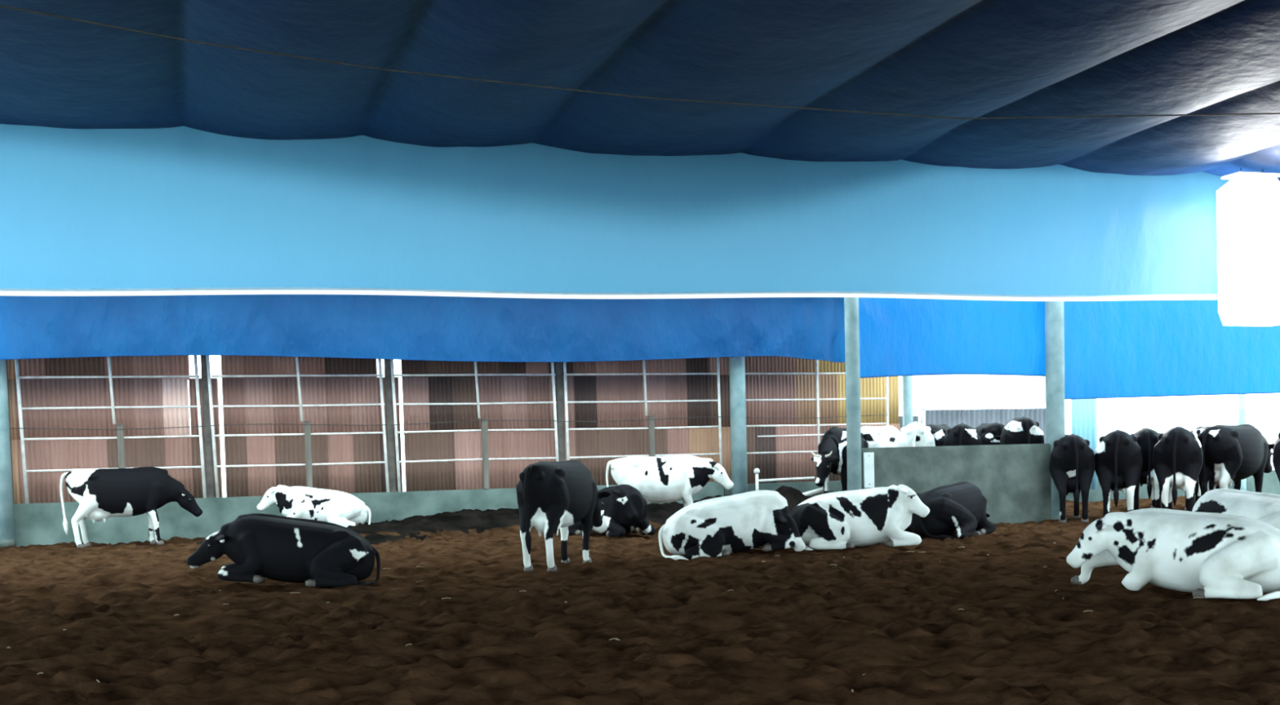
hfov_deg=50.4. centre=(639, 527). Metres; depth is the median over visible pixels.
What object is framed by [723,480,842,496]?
wall
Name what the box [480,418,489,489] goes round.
post
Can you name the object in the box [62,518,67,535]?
switch
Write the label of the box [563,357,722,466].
gate
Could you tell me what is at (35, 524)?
wall
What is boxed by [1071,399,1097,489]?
sheet
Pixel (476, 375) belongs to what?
gate
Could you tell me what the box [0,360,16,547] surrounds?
column
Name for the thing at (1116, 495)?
switch
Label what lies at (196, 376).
gate
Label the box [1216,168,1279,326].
window
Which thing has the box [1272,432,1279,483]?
cow
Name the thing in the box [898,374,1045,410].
window opening
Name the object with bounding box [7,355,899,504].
wall
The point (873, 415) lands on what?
wire
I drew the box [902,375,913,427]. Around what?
post
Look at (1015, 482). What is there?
wall
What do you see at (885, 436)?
cow
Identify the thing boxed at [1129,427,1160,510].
cow
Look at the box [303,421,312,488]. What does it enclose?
post
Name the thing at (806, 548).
switch
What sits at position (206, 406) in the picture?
gate post
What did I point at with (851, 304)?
column
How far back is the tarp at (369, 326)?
27.17 m
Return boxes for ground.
[222,457,1274,497]
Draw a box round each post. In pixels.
[6,360,16,504]
[115,423,124,468]
[200,355,216,497]
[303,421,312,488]
[383,359,398,492]
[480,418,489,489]
[555,362,565,461]
[648,415,655,457]
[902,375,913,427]
[920,408,925,426]
[1237,394,1246,491]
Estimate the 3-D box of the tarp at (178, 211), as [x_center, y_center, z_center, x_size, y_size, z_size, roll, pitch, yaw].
[-0.214,-4.219,18.291,29.280,2.479,0.293,-2,3,-18]
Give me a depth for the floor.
11.34 m
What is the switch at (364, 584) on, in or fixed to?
attached to the cow at (281, 548)
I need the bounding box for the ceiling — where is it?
[0,0,1279,182]
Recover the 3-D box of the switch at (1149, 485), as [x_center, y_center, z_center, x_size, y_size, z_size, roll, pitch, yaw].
[10.217,-0.756,27.267,0.100,0.365,0.100,0,3,18]
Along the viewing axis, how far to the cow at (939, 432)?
28.37 m
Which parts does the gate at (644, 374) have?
post, rail, rail, rail, rail, post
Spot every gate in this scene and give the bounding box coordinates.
[14,355,206,503]
[205,355,389,497]
[390,360,559,492]
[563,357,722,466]
[745,360,888,454]
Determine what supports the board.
attached to the wall at (1015, 482)
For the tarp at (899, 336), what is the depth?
24.55 m
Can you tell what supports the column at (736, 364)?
on the floor
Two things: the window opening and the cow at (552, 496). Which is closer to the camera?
the cow at (552, 496)
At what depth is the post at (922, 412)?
33.11 m
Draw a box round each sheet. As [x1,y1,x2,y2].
[898,416,918,432]
[925,408,1045,444]
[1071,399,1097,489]
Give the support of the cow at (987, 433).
on the floor
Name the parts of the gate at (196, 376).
post, rail, rail, rail, rail, post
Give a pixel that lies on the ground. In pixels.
(224, 490)
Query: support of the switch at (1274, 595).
attached to the cow at (1206, 555)
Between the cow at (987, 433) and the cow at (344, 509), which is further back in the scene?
the cow at (987, 433)
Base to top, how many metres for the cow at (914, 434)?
1.464 m
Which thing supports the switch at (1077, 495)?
attached to the cow at (1072, 465)
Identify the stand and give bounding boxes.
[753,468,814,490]
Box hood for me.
[1221,171,1279,179]
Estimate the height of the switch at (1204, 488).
0.365 m
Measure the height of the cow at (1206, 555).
0.792 m
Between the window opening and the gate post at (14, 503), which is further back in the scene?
the window opening
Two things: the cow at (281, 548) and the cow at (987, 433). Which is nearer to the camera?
the cow at (281, 548)
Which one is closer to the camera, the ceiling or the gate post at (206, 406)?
the ceiling
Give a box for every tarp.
[0,124,1231,301]
[0,294,844,362]
[858,297,1045,377]
[1063,299,1279,399]
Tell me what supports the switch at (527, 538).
attached to the cow at (552, 496)
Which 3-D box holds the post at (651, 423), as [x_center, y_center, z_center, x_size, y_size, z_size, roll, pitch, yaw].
[0.265,-1.700,29.721,0.130,1.490,0.090,-2,3,-18]
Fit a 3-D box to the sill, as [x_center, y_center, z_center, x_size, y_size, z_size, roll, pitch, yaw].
[18.725,-1.047,36.657,25.600,1.120,0.200,-2,3,-18]
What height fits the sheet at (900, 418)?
2.320 m
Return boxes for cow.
[59,466,202,547]
[186,513,380,587]
[256,484,370,528]
[515,459,610,572]
[568,484,655,537]
[605,455,733,507]
[658,490,805,559]
[789,484,929,551]
[811,426,868,493]
[860,426,900,448]
[896,422,935,447]
[903,481,995,540]
[925,424,951,446]
[942,423,982,446]
[976,422,1004,445]
[995,417,1044,444]
[1048,434,1095,523]
[1066,508,1279,600]
[1094,430,1142,518]
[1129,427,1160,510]
[1152,426,1203,511]
[1184,426,1219,511]
[1191,488,1279,529]
[1197,424,1274,496]
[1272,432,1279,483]
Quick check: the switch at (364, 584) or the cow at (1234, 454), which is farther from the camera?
the cow at (1234, 454)
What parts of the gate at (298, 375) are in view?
post, rail, rail, rail, rail, post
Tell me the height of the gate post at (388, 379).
4.500 m
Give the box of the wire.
[9,414,888,430]
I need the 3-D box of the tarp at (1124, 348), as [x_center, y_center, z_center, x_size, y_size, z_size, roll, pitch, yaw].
[11.141,-3.671,26.371,7.121,2.285,0.203,-2,3,-18]
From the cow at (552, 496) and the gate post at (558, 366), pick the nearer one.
the cow at (552, 496)
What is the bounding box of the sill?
[1066,470,1279,502]
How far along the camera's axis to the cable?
14.25 m
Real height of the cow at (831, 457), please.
1.492 m
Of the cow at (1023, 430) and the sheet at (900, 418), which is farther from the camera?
the sheet at (900, 418)
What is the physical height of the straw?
0.150 m
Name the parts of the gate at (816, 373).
rail, rail, rail, rail, rail, post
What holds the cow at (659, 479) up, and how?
on the floor
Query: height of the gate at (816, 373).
3.350 m
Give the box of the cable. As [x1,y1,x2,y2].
[0,4,1279,119]
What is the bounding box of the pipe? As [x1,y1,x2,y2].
[802,487,823,497]
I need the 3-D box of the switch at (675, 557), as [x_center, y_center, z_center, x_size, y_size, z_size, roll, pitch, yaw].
[0.556,0.420,18.770,0.295,0.083,0.081,1,4,38]
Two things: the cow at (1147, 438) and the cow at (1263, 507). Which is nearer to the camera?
the cow at (1263, 507)
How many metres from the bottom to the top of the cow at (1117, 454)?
1.679 m
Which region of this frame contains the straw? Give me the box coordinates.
[7,542,1203,693]
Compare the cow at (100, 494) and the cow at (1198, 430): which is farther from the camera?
the cow at (1198, 430)
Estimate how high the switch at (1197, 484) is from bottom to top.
0.365 m
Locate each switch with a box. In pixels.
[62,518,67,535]
[356,582,370,586]
[524,531,531,554]
[671,555,688,559]
[803,546,812,551]
[938,534,956,540]
[1074,489,1079,508]
[1113,488,1119,507]
[1146,481,1151,499]
[1171,485,1177,506]
[1195,480,1199,497]
[1201,482,1207,495]
[1257,591,1279,600]
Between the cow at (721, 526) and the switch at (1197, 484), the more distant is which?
the switch at (1197, 484)
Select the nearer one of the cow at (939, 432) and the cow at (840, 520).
the cow at (840, 520)
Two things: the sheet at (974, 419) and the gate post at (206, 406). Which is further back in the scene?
the sheet at (974, 419)
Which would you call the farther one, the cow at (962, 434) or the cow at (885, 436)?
the cow at (885, 436)
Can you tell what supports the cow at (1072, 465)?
on the floor
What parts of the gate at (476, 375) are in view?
post, rail, rail, rail, rail, post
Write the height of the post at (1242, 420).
5.200 m
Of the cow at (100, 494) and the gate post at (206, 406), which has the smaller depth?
the cow at (100, 494)
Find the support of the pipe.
on the floor
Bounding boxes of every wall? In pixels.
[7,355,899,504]
[13,481,724,546]
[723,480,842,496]
[861,444,1051,524]
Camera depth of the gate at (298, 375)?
27.37 m
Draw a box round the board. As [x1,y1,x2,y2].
[863,452,874,488]
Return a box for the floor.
[0,485,1279,704]
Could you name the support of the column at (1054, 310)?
on the floor
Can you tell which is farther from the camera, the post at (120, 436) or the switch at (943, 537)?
the post at (120, 436)
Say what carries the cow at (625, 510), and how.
on the floor
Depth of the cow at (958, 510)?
21.09 m
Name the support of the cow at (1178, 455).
on the floor
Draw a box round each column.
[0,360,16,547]
[728,356,747,494]
[844,297,862,490]
[1044,301,1066,519]
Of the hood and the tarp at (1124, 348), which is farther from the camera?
the tarp at (1124, 348)
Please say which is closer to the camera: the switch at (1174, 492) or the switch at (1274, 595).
the switch at (1274, 595)
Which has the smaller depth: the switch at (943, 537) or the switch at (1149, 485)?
the switch at (943, 537)

